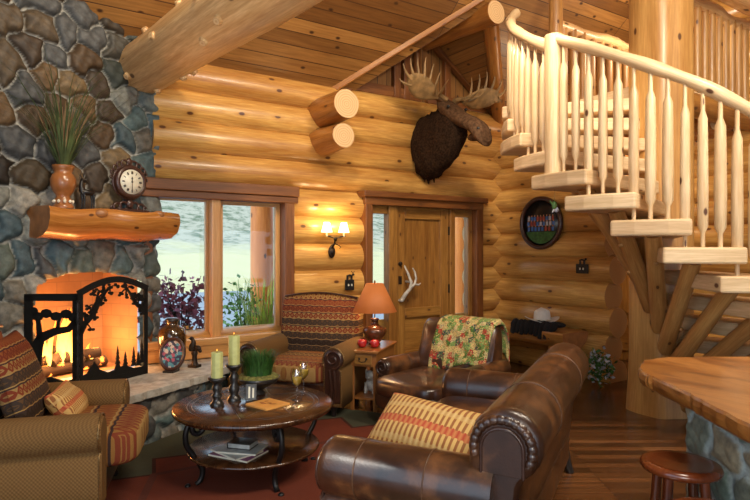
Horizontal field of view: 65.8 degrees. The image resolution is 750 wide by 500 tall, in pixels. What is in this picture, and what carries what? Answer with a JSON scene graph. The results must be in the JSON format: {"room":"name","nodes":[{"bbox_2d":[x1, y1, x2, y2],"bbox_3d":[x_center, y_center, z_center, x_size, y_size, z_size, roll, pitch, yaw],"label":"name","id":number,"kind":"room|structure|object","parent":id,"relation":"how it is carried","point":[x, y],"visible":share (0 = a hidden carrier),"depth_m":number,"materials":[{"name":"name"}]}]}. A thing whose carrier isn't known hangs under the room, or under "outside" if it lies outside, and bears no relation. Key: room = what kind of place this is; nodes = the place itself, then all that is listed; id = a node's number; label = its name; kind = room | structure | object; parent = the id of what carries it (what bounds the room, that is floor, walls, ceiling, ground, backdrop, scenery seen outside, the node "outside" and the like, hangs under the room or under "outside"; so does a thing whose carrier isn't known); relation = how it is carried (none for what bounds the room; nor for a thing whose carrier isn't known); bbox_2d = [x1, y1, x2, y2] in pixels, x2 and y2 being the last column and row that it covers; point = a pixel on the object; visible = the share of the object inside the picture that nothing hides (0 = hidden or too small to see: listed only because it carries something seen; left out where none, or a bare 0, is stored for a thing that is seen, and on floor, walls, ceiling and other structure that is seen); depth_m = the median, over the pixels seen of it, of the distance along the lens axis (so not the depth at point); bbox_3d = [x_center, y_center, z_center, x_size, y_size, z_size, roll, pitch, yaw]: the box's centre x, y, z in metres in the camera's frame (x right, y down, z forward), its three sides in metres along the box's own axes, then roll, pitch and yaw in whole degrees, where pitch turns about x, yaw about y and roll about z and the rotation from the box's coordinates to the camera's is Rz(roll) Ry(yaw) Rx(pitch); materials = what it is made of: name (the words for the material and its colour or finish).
{"room":"log cabin living room","nodes":[
{"label":"log cabin living room","id":0,"kind":"room"},
{"bbox_2d":[238,374,279,394],"bbox_3d":[-0.830,0.959,4.120,0.310,0.122,0.310,0,0,0],"label":"bowl","id":1,"kind":"object","parent":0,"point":[264,381],"depth_m":4.02,"materials":[{"name":"black wood"}]},
{"bbox_2d":[152,64,502,386],"bbox_3d":[0.424,-0.110,7.331,9.600,3.576,0.363,0,0,-34],"label":"wall","id":2,"kind":"structure","parent":0,"point":[220,124],"depth_m":6.39,"materials":[{"name":"brown wood"}]},
{"bbox_2d":[141,177,298,363],"bbox_3d":[-1.548,0.193,5.889,1.620,1.745,0.230,0,0,-34],"label":"window","id":3,"kind":"structure","parent":2,"relation":"in","point":[214,194],"depth_m":5.85,"materials":[{"name":"brown wood"}]},
{"bbox_2d":[309,123,353,155],"bbox_3d":[-0.512,-1.202,6.382,0.337,0.345,0.690,0,0,-34],"label":"log","id":4,"kind":"object","parent":2,"relation":"attached to","point":[328,140],"visible":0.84,"depth_m":6.14,"materials":[{"name":"brown wood"}]},
{"bbox_2d":[307,89,358,127],"bbox_3d":[-0.496,-1.528,6.369,0.371,0.375,0.730,0,0,-34],"label":"log","id":5,"kind":"object","parent":2,"relation":"attached to","point":[336,107],"visible":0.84,"depth_m":6.11,"materials":[{"name":"brown wood"}]},
{"bbox_2d":[321,222,348,257],"bbox_3d":[-0.449,-0.108,6.440,0.342,0.395,0.162,0,0,-34],"label":"wall sconce","id":6,"kind":"object","parent":2,"relation":"attached to","point":[326,227],"visible":1,"depth_m":6.44,"materials":[{"name":"white fabric"}]},
{"bbox_2d":[345,271,354,289],"bbox_3d":[-0.297,0.349,6.632,0.120,0.207,0.044,0,0,-34],"label":"light switch","id":7,"kind":"object","parent":2,"relation":"attached to","point":[349,284],"visible":1,"depth_m":6.61,"materials":[{"name":"black metal"}]},
{"bbox_2d":[333,0,484,89],"bbox_3d":[0.343,-2.320,6.511,1.745,1.046,0.050,0,0,8],"label":"trim","id":8,"kind":"structure","parent":2,"relation":"attached to","point":[381,60],"depth_m":6.49,"materials":[{"name":"brown wood"}]},
{"bbox_2d":[357,190,487,375],"bbox_3d":[0.632,0.405,7.290,1.960,2.190,0.240,0,0,-34],"label":"door","id":9,"kind":"structure","parent":2,"relation":"in","point":[419,229],"depth_m":7.31,"materials":[{"name":"brown wood"}]},
{"bbox_2d":[399,58,506,183],"bbox_3d":[0.970,-1.504,6.940,1.290,1.386,1.111,0,0,7],"label":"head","id":10,"kind":"object","parent":2,"relation":"attached to","point":[438,138],"visible":1,"depth_m":6.83},
{"bbox_2d":[79,0,628,105],"bbox_3d":[2.587,-3.188,2.432,11.800,5.231,11.039,0,0,-34],"label":"ceiling","id":11,"kind":"structure","parent":0,"point":[330,41],"depth_m":6.23,"materials":[{"name":"brown wood"}]},
{"bbox_2d":[119,0,322,93],"bbox_3d":[-1.041,-1.704,4.139,0.530,0.520,3.772,0,0,-41],"label":"ceiling beam","id":12,"kind":"structure","parent":11,"relation":"attached to","point":[193,34],"depth_m":4.24,"materials":[{"name":"brown wood"}]},
{"bbox_2d":[484,24,504,123],"bbox_3d":[1.534,-2.175,7.377,0.186,1.006,1.678,0,0,15],"label":"rafter","id":13,"kind":"object","parent":11,"relation":"attached to","point":[491,34],"visible":0.65,"depth_m":7.07,"materials":[{"name":"brown wood"}]},
{"bbox_2d":[144,360,686,499],"bbox_3d":[2.532,1.560,2.515,11.400,0.120,10.600,0,0,-34],"label":"floor","id":14,"kind":"structure","parent":0,"point":[608,440],"depth_m":4.52,"materials":[{"name":"brown wood"}]},
{"bbox_2d":[0,0,230,445],"bbox_3d":[-2.431,-0.677,4.584,1.449,4.355,3.158,0,0,25],"label":"stone fireplace","id":15,"kind":"object","parent":14,"relation":"on","point":[72,36],"visible":0.48,"depth_m":4.87,"materials":[{"name":"stone"}]},
{"bbox_2d":[41,355,107,376],"bbox_3d":[-2.649,1.021,5.086,0.103,0.096,0.625,0,0,28],"label":"log","id":16,"kind":"object","parent":15,"relation":"in","point":[61,368],"visible":0.49,"depth_m":5.00,"materials":[{"name":"brown wood"}]},
{"bbox_2d":[47,350,60,366],"bbox_3d":[-2.728,0.898,5.043,0.073,0.190,0.353,0,0,-2],"label":"log","id":17,"kind":"object","parent":16,"relation":"on","point":[56,359],"visible":0.5,"depth_m":4.91,"materials":[{"name":"brown wood"}]},
{"bbox_2d":[52,345,84,362],"bbox_3d":[-2.697,0.916,5.071,0.310,0.176,0.072,0,0,-5],"label":"log","id":18,"kind":"object","parent":16,"relation":"on","point":[54,350],"visible":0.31,"depth_m":5.04,"materials":[{"name":"brown wood"}]},
{"bbox_2d":[42,347,101,365],"bbox_3d":[-2.680,0.929,5.040,0.092,0.104,0.559,0,0,43],"label":"log","id":19,"kind":"object","parent":16,"relation":"on","point":[95,352],"visible":0.54,"depth_m":5.13,"materials":[{"name":"brown wood"}]},
{"bbox_2d":[42,309,92,365],"bbox_3d":[-2.727,0.743,5.012,0.229,0.484,0.575,0,0,35],"label":"fire","id":20,"kind":"object","parent":19,"relation":"on","point":[64,341],"visible":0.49,"depth_m":4.97,"materials":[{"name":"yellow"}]},
{"bbox_2d":[24,276,147,382],"bbox_3d":[-2.268,0.645,4.633,0.964,0.860,0.419,0,0,-34],"label":"fireplace screen","id":21,"kind":"object","parent":15,"relation":"on","point":[77,325],"visible":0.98,"depth_m":4.50,"materials":[{"name":"black metal"}]},
{"bbox_2d":[26,205,179,241],"bbox_3d":[-2.291,-0.212,4.984,0.468,0.275,1.166,0,0,35],"label":"mantel","id":22,"kind":"object","parent":15,"relation":"attached to","point":[46,221],"visible":0.96,"depth_m":4.76,"materials":[{"name":"brown wood"}]},
{"bbox_2d":[50,164,75,208],"bbox_3d":[-2.512,-0.507,4.672,0.187,0.345,0.188,0,0,35],"label":"vase","id":23,"kind":"object","parent":22,"relation":"on","point":[62,181],"visible":0.97,"depth_m":4.61,"materials":[{"name":"brown ceramic"}]},
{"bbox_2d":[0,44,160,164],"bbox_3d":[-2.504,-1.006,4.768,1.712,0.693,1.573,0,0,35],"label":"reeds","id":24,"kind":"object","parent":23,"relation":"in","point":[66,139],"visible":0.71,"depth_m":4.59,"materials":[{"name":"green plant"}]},
{"bbox_2d":[79,171,94,208],"bbox_3d":[-2.395,-0.498,4.821,0.075,0.326,0.133,0,0,35],"label":"deer figurine","id":25,"kind":"object","parent":22,"relation":"on","point":[84,192],"visible":0.96,"depth_m":4.79,"materials":[{"name":"black metal"}]},
{"bbox_2d":[109,158,149,211],"bbox_3d":[-2.185,-0.569,5.164,0.091,0.502,0.372,0,0,35],"label":"mantel clock","id":26,"kind":"object","parent":22,"relation":"on","point":[128,181],"visible":0.98,"depth_m":5.13,"materials":[{"name":"brown wood"}]},
{"bbox_2d":[157,317,186,349],"bbox_3d":[-1.868,0.847,5.340,0.256,0.456,0.256,0,0,0],"label":"vase","id":27,"kind":"object","parent":15,"relation":"on","point":[171,329],"visible":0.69,"depth_m":5.27,"materials":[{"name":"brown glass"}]},
{"bbox_2d":[159,337,185,372],"bbox_3d":[-1.798,0.927,5.125,0.244,0.304,0.129,0,0,8],"label":"picture frame","id":28,"kind":"object","parent":15,"relation":"on","point":[172,353],"visible":1,"depth_m":5.14,"materials":[{"name":"brown wood"}]},
{"bbox_2d":[162,341,181,367],"bbox_3d":[-1.795,0.924,5.143,0.210,0.256,0.008,0,-14,8],"label":"picture","id":29,"kind":"object","parent":28,"relation":"attached to","point":[171,350],"depth_m":5.14},
{"bbox_2d":[188,337,201,367],"bbox_3d":[-1.651,0.935,5.319,0.149,0.280,0.080,0,0,20],"label":"statuette","id":30,"kind":"object","parent":15,"relation":"on","point":[194,349],"visible":1,"depth_m":5.30,"materials":[{"name":"brown metal"}]},
{"bbox_2d":[106,408,381,499],"bbox_3d":[-0.780,1.494,3.540,2.500,0.010,3.900,0,0,24],"label":"area rug","id":31,"kind":"object","parent":14,"relation":"on","point":[162,469],"visible":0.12,"depth_m":3.81,"materials":[{"name":"red carpet"}]},
{"bbox_2d":[0,324,148,499],"bbox_3d":[-1.888,0.964,3.382,1.030,1.072,1.050,0,0,-15],"label":"patterned armchair","id":32,"kind":"object","parent":31,"relation":"on","point":[49,456],"visible":0.92,"depth_m":2.97,"materials":[{"name":"brown fabric"}]},
{"bbox_2d":[0,330,50,418],"bbox_3d":[-2.086,0.758,3.391,0.289,0.543,0.619,0,0,-15],"label":"pillow","id":33,"kind":"object","parent":32,"relation":"on","point":[24,386],"visible":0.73,"depth_m":3.22,"materials":[{"name":"fabric"}]},
{"bbox_2d":[44,380,88,414],"bbox_3d":[-1.895,0.947,3.587,0.200,0.219,0.421,0,0,-15],"label":"lumbar pillow","id":34,"kind":"object","parent":32,"relation":"on","point":[67,398],"visible":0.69,"depth_m":3.46,"materials":[{"name":"fabric"}]},
{"bbox_2d":[3,404,148,466],"bbox_3d":[-1.844,1.095,3.394,0.940,0.220,0.680,0,0,-15],"label":"seat cushion","id":35,"kind":"object","parent":32,"relation":"on","point":[127,429],"depth_m":3.30,"materials":[{"name":"fabric"}]},
{"bbox_2d":[171,384,332,496],"bbox_3d":[-0.810,1.260,3.890,1.054,0.483,1.054,0,0,0],"label":"coffee table","id":36,"kind":"object","parent":31,"relation":"on","point":[287,444],"visible":0.86,"depth_m":3.69,"materials":[{"name":"brown wood"}]},
{"bbox_2d":[208,376,225,407],"bbox_3d":[-1.035,0.927,3.800,0.116,0.186,0.115,0,0,0],"label":"candle holder","id":37,"kind":"object","parent":36,"relation":"on","point":[217,401],"visible":0.93,"depth_m":3.77,"materials":[{"name":"black wood"}]},
{"bbox_2d":[211,351,222,378],"bbox_3d":[-1.035,0.742,3.800,0.074,0.185,0.074,0,0,22],"label":"pillar candle","id":38,"kind":"object","parent":37,"relation":"on","point":[216,356],"visible":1,"depth_m":3.77,"materials":[{"name":"green wax"}]},
{"bbox_2d":[225,363,242,401],"bbox_3d":[-0.955,0.897,3.930,0.116,0.246,0.115,0,0,0],"label":"candle holder","id":39,"kind":"object","parent":36,"relation":"on","point":[234,388],"visible":0.97,"depth_m":3.90,"materials":[{"name":"black wood"}]},
{"bbox_2d":[228,335,239,364],"bbox_3d":[-0.955,0.666,3.930,0.074,0.215,0.074,0,0,22],"label":"pillar candle","id":40,"kind":"object","parent":39,"relation":"on","point":[233,340],"visible":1,"depth_m":3.90,"materials":[{"name":"green wax"}]},
{"bbox_2d":[208,449,267,462],"bbox_3d":[-0.870,1.294,3.700,0.300,0.011,0.220,0,0,25],"label":"magazine","id":41,"kind":"object","parent":36,"relation":"on","point":[213,454],"visible":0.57,"depth_m":3.62,"materials":[{"name":"white paper"}]},
{"bbox_2d":[210,445,262,460],"bbox_3d":[-0.885,1.282,3.710,0.280,0.011,0.210,0,0,42],"label":"magazine","id":42,"kind":"object","parent":41,"relation":"on","point":[234,457],"visible":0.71,"depth_m":3.60,"materials":[{"name":"paper"}]},
{"bbox_2d":[215,443,267,455],"bbox_3d":[-0.850,1.270,3.715,0.270,0.011,0.200,0,0,12],"label":"magazine","id":43,"kind":"object","parent":42,"relation":"on","point":[256,450],"visible":0.68,"depth_m":3.66,"materials":[{"name":"paper"}]},
{"bbox_2d":[227,437,257,450],"bbox_3d":[-0.851,1.244,3.730,0.161,0.037,0.120,0,0,15],"label":"book","id":44,"kind":"object","parent":43,"relation":"on","point":[241,443],"visible":1,"depth_m":3.69,"materials":[{"name":"paper"}]},
{"bbox_2d":[245,384,256,400],"bbox_3d":[-0.842,0.965,3.942,0.075,0.106,0.044,0,0,-8],"label":"plaque","id":45,"kind":"object","parent":36,"relation":"on","point":[251,389],"visible":1,"depth_m":3.94,"materials":[{"name":"silver wood"}]},
{"bbox_2d":[186,427,318,470],"bbox_3d":[-0.810,1.312,3.890,0.870,0.025,0.870,0,0,0],"label":"shelf","id":46,"kind":"object","parent":36,"relation":"attached to","point":[300,444],"depth_m":3.80,"materials":[{"name":"brown wood"}]},
{"bbox_2d":[238,348,279,394],"bbox_3d":[-0.824,0.866,4.118,0.367,0.307,0.354,0,0,-41],"label":"potted grass","id":47,"kind":"object","parent":36,"relation":"on","point":[257,369],"depth_m":4.04,"materials":[{"name":"green plant"}]},
{"bbox_2d":[246,398,289,410],"bbox_3d":[-0.705,1.013,3.815,0.210,0.014,0.200,0,0,40],"label":"booklet","id":48,"kind":"object","parent":36,"relation":"on","point":[266,404],"visible":1,"depth_m":3.79,"materials":[{"name":"orange paper"}]},
{"bbox_2d":[291,368,302,398],"bbox_3d":[-0.531,0.915,3.950,0.076,0.210,0.076,0,0,0],"label":"wine glass","id":49,"kind":"object","parent":36,"relation":"on","point":[296,380],"visible":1,"depth_m":3.95,"materials":[{"name":"clear glass"}]},
{"bbox_2d":[298,362,308,390],"bbox_3d":[-0.515,0.915,4.190,0.076,0.210,0.076,0,0,0],"label":"wine glass","id":50,"kind":"object","parent":36,"relation":"on","point":[305,371],"visible":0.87,"depth_m":4.18,"materials":[{"name":"clear glass"}]},
{"bbox_2d":[240,292,367,416],"bbox_3d":[-0.649,0.964,5.646,1.050,1.072,0.890,0,0,17],"label":"patterned armchair","id":51,"kind":"object","parent":31,"relation":"on","point":[322,330],"visible":0.56,"depth_m":5.78,"materials":[{"name":"fabric"}]},
{"bbox_2d":[272,350,323,383],"bbox_3d":[-0.662,1.115,5.603,0.680,0.190,0.800,0,0,17],"label":"seat cushion","id":52,"kind":"object","parent":51,"relation":"on","point":[287,360],"depth_m":5.26,"materials":[{"name":"fabric"}]},
{"bbox_2d":[375,317,510,409],"bbox_3d":[0.533,1.067,5.104,0.964,0.865,1.030,0,0,42],"label":"chair","id":53,"kind":"object","parent":31,"relation":"on","point":[409,373],"visible":0.5,"depth_m":5.07,"materials":[{"name":"brown leather"}]},
{"bbox_2d":[375,366,446,409],"bbox_3d":[0.476,1.220,5.041,0.660,0.280,0.860,0,0,42],"label":"seat cushion","id":54,"kind":"object","parent":53,"relation":"on","point":[423,382],"depth_m":4.84,"materials":[{"name":"brown leather"}]},
{"bbox_2d":[428,314,509,368],"bbox_3d":[0.851,0.860,5.298,0.656,0.492,0.396,0,0,42],"label":"quilt","id":55,"kind":"object","parent":53,"relation":"on","point":[457,339],"visible":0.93,"depth_m":5.22,"materials":[{"name":"multicoloured fabric"}]},
{"bbox_2d":[315,343,588,499],"bbox_3d":[0.595,1.066,3.277,1.006,0.887,1.994,0,0,25],"label":"leather loveseat","id":56,"kind":"object","parent":31,"relation":"on","point":[519,440],"visible":0.88,"depth_m":2.49,"materials":[{"name":"brown leather"}]},
{"bbox_2d":[368,393,480,453],"bbox_3d":[0.281,0.934,2.885,0.661,0.334,0.348,0,0,39],"label":"striped pillow","id":57,"kind":"object","parent":56,"relation":"on","point":[406,419],"visible":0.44,"depth_m":2.83,"materials":[{"name":"fabric"}]},
{"bbox_2d":[437,396,495,413],"bbox_3d":[0.669,1.105,3.652,0.720,0.190,0.740,0,0,25],"label":"seat cushion","id":58,"kind":"object","parent":56,"relation":"on","point":[478,404],"depth_m":3.85,"materials":[{"name":"brown leather"}]},
{"bbox_2d":[351,340,396,411],"bbox_3d":[-0.018,1.214,5.641,0.300,0.572,0.679,0,0,18],"label":"side table","id":59,"kind":"object","parent":14,"relation":"on","point":[367,356],"visible":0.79,"depth_m":5.39,"materials":[{"name":"brown wood"}]},
{"bbox_2d":[357,338,366,347],"bbox_3d":[-0.123,0.883,5.527,0.092,0.088,0.092,0,0,-34],"label":"apple","id":60,"kind":"object","parent":59,"relation":"on","point":[362,342],"visible":1,"depth_m":5.50,"materials":[{"name":"red food"}]},
{"bbox_2d":[355,389,372,399],"bbox_3d":[-0.015,1.380,5.650,0.220,0.018,0.560,0,0,18],"label":"shelf","id":61,"kind":"object","parent":59,"relation":"attached to","point":[361,395],"depth_m":5.47,"materials":[{"name":"brown wood"}]},
{"bbox_2d":[364,369,372,393],"bbox_3d":[-0.038,1.257,5.579,0.120,0.234,0.210,0,0,18],"label":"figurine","id":62,"kind":"object","parent":59,"relation":"on","point":[368,385],"visible":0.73,"depth_m":5.53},
{"bbox_2d":[353,280,396,344],"bbox_3d":[-0.003,0.611,5.688,0.433,0.633,0.433,0,0,18],"label":"table lamp","id":63,"kind":"object","parent":59,"relation":"on","point":[374,299],"visible":0.81,"depth_m":5.58,"materials":[{"name":"orange fabric"}]},
{"bbox_2d":[370,339,379,347],"bbox_3d":[-0.003,0.883,5.509,0.092,0.088,0.092,0,0,-34],"label":"apple","id":64,"kind":"object","parent":59,"relation":"on","point":[374,343],"visible":1,"depth_m":5.48,"materials":[{"name":"red food"}]},
{"bbox_2d":[501,319,587,359],"bbox_3d":[1.860,1.212,7.137,0.464,0.575,1.450,0,0,-34],"label":"bench","id":65,"kind":"object","parent":14,"relation":"on","point":[576,337],"visible":0.37,"depth_m":6.61,"materials":[{"name":"brown wood"}]},
{"bbox_2d":[510,318,565,339],"bbox_3d":[1.926,0.925,6.829,0.635,0.210,0.321,0,0,45],"label":"throw","id":66,"kind":"object","parent":65,"relation":"on","point":[521,326],"visible":0.99,"depth_m":6.74,"materials":[{"name":"black fabric"}]},
{"bbox_2d":[525,307,559,322],"bbox_3d":[1.989,0.766,6.905,0.406,0.163,0.331,0,0,0],"label":"cowboy hat","id":67,"kind":"object","parent":66,"relation":"on","point":[542,314],"visible":0.96,"depth_m":6.84,"materials":[{"name":"white fabric"}]},
{"bbox_2d":[586,346,617,386],"bbox_3d":[2.464,1.286,6.380,0.337,0.485,0.381,0,0,7],"label":"flowering plant","id":68,"kind":"object","parent":14,"relation":"on","point":[598,366],"visible":0.98,"depth_m":6.33,"materials":[{"name":"green plant"}]},
{"bbox_2d":[500,0,749,418],"bbox_3d":[2.546,-1.360,4.937,2.922,5.720,1.923,0,0,15],"label":"spiral staircase","id":69,"kind":"structure","parent":14,"relation":"on","point":[646,215],"depth_m":4.67,"materials":[{"name":"beige wood"}]},
{"bbox_2d":[550,189,558,212],"bbox_3d":[1.460,-0.399,4.735,0.103,0.192,0.037,0,0,-34],"label":"hanging ornament","id":70,"kind":"object","parent":69,"relation":"hanging from","point":[554,204],"visible":1,"depth_m":4.73,"materials":[{"name":"green"}]},
{"bbox_2d":[718,0,749,16],"bbox_3d":[3.653,-2.660,5.895,1.700,0.327,0.324,0,0,-34],"label":"roof purlin","id":71,"kind":"structure","parent":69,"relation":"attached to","point":[743,6],"depth_m":5.94,"materials":[{"name":"brown wood"}]},
{"bbox_2d":[639,450,723,499],"bbox_3d":[1.275,1.191,2.420,0.314,0.622,0.314,0,0,10],"label":"bar stool","id":72,"kind":"object","parent":14,"relation":"on","point":[669,465],"visible":0.98,"depth_m":2.37,"materials":[{"name":"brown wood"}]},
{"bbox_2d":[672,497,713,499],"bbox_3d":[1.130,1.191,1.930,0.314,0.622,0.314,0,0,30],"label":"bar stool","id":73,"kind":"object","parent":14,"relation":"on","point":[682,498],"visible":1,"depth_m":2.06,"materials":[{"name":"brown wood"}]},
{"bbox_2d":[638,357,749,499],"bbox_3d":[2.298,1.035,1.919,2.218,0.930,2.450,0,0,0],"label":"bar counter","id":74,"kind":"object","parent":14,"relation":"on","point":[714,392],"depth_m":2.45,"materials":[{"name":"wood"}]},
{"bbox_2d":[638,357,749,442],"bbox_3d":[2.298,0.604,1.919,2.219,0.068,2.450,0,0,0],"label":"countertop","id":75,"kind":"structure","parent":74,"relation":"on","point":[717,389],"depth_m":2.48,"materials":[{"name":"brown wood"}]},
{"bbox_2d":[369,48,468,102],"bbox_3d":[0.621,-2.275,7.486,2.700,0.990,0.060,0,0,-34],"label":"wall","id":76,"kind":"structure","parent":0,"point":[457,89],"depth_m":7.54,"materials":[{"name":"brown wood"}]},
{"bbox_2d":[347,46,488,113],"bbox_3d":[0.664,-2.290,7.422,2.509,0.934,0.136,0,0,-34],"label":"trim","id":77,"kind":"structure","parent":76,"relation":"attached to","point":[397,89],"depth_m":7.27,"materials":[{"name":"brown wood"}]},
{"bbox_2d":[356,15,491,114],"bbox_3d":[0.889,-2.197,7.082,2.931,1.204,1.370,0,0,-34],"label":"ceiling","id":78,"kind":"structure","parent":0,"point":[467,53],"depth_m":7.36,"materials":[{"name":"brown wood"}]},
{"bbox_2d":[421,0,504,50],"bbox_3d":[0.981,-2.627,6.945,0.256,0.255,1.303,0,0,-34],"label":"log","id":79,"kind":"object","parent":78,"relation":"attached to","point":[490,14],"visible":0.64,"depth_m":6.56,"materials":[{"name":"brown wood"}]},
{"bbox_2d":[493,136,626,382],"bbox_3d":[2.228,0.081,7.429,0.353,3.042,1.970,0,0,-34],"label":"wall","id":80,"kind":"structure","parent":0,"point":[532,279],"depth_m":7.12,"materials":[{"name":"brown wood"}]},
{"bbox_2d":[520,196,562,249],"bbox_3d":[2.079,-0.340,7.300,0.045,0.670,0.670,0,0,-34],"label":"picture","id":81,"kind":"object","parent":80,"relation":"attached to","point":[540,228],"visible":0.96,"depth_m":7.30,"materials":[{"name":"brown wood"}]},
{"bbox_2d":[576,258,588,273],"bbox_3d":[2.429,0.184,6.800,0.044,0.181,0.170,0,0,-34],"label":"light switch","id":82,"kind":"object","parent":80,"relation":"attached to","point":[583,268],"visible":1,"depth_m":6.78,"materials":[{"name":"black metal"}]},
{"bbox_2d":[610,92,749,140],"bbox_3d":[3.133,-1.454,6.517,2.020,0.320,1.394,0,0,-34],"label":"trim","id":83,"kind":"structure","parent":80,"relation":"attached to","point":[711,106],"depth_m":6.11,"materials":[{"name":"brown wood"}]},
{"bbox_2d":[549,0,562,33],"bbox_3d":[2.015,-2.420,6.466,0.151,1.600,0.152,0,0,-34],"label":"post","id":84,"kind":"object","parent":83,"relation":"on","point":[555,6],"visible":0.3,"depth_m":6.41,"materials":[{"name":"brown wood"}]},
{"bbox_2d":[563,21,628,101],"bbox_3d":[2.828,-2.103,7.006,1.861,0.966,0.148,0,0,-34],"label":"loft railing","id":85,"kind":"object","parent":83,"relation":"on","point":[611,41],"visible":0.43,"depth_m":6.78,"materials":[{"name":"beige wood"}]},
{"bbox_2d":[580,87,700,117],"bbox_3d":[3.211,-1.530,6.563,2.100,0.160,1.160,0,0,-34],"label":"floor","id":86,"kind":"structure","parent":0,"point":[625,90],"depth_m":5.89,"materials":[{"name":"brown wood"}]},
{"bbox_2d":[694,0,749,100],"bbox_3d":[3.557,-2.129,6.132,1.613,1.018,0.159,0,0,-34],"label":"loft railing","id":87,"kind":"object","parent":86,"relation":"on","point":[721,39],"visible":0.59,"depth_m":6.17,"materials":[{"name":"brown wood"}]},
{"bbox_2d":[596,0,749,356],"bbox_3d":[4.680,-1.537,6.336,0.357,6.126,6.500,0,0,-34],"label":"wall","id":88,"kind":"structure","parent":0,"point":[711,236],"depth_m":6.88,"materials":[{"name":"brown wood"}]},
{"bbox_2d":[619,275,628,360],"bbox_3d":[3.431,0.390,7.811,0.125,2.220,1.260,0,0,-34],"label":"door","id":89,"kind":"structure","parent":88,"relation":"in","point":[624,305],"depth_m":7.82,"materials":[{"name":"brown wood"}]},
{"label":"outside","id":90,"kind":"structure","parent":0,"visible":0},
{"bbox_2d":[223,274,261,326],"bbox_3d":[-1.588,0.860,7.046,0.626,1.142,0.425,0,0,-34],"label":"shrub","id":91,"kind":"object","parent":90,"point":[238,301],"visible":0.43,"depth_m":6.99,"materials":[{"name":"green plant"}]},
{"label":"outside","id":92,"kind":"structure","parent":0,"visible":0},
{"bbox_2d":[137,200,383,293],"bbox_3d":[-12.269,-7.317,63.832,130.000,18.333,70.000,0,0,-33],"label":"outdoor view","id":93,"kind":"object","parent":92,"point":[184,251],"visible":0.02,"depth_m":41.26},
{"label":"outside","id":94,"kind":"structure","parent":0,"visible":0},
{"bbox_2d":[225,273,273,325],"bbox_3d":[-1.171,0.938,7.123,1.846,1.325,1.374,0,0,-34],"label":"ornamental grass","id":95,"kind":"object","parent":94,"point":[263,314],"depth_m":6.83,"materials":[{"name":"green plant"}]},
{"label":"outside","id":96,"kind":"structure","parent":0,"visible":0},
{"bbox_2d":[137,268,203,329],"bbox_3d":[-2.102,0.684,6.261,0.918,0.988,0.572,0,0,-34],"label":"shrub","id":97,"kind":"object","parent":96,"point":[190,310],"visible":0.47,"depth_m":6.22,"materials":[{"name":"purple plant"}]},
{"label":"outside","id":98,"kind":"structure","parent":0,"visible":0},
{"bbox_2d":[62,290,383,378],"bbox_3d":[-3.828,1.880,16.654,60.000,0.100,20.000,0,0,-34],"label":"snowy ground","id":99,"kind":"structure","parent":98,"point":[225,302],"depth_m":17.26,"materials":[{"name":"snow"}]},
{"bbox_2d":[250,206,272,323],"bbox_3d":[-1.500,0.000,7.701,0.302,3.600,0.302,0,0,-34],"label":"porch post","id":100,"kind":"object","parent":99,"relation":"on","point":[261,228],"visible":0.27,"depth_m":7.57,"materials":[{"name":"brown wood"}]},
{"bbox_2d":[455,217,463,312],"bbox_3d":[1.436,0.000,9.825,0.282,3.600,0.282,0,0,-34],"label":"porch post","id":101,"kind":"object","parent":99,"relation":"on","point":[459,222],"visible":0.11,"depth_m":9.69,"materials":[{"name":"brown wood"}]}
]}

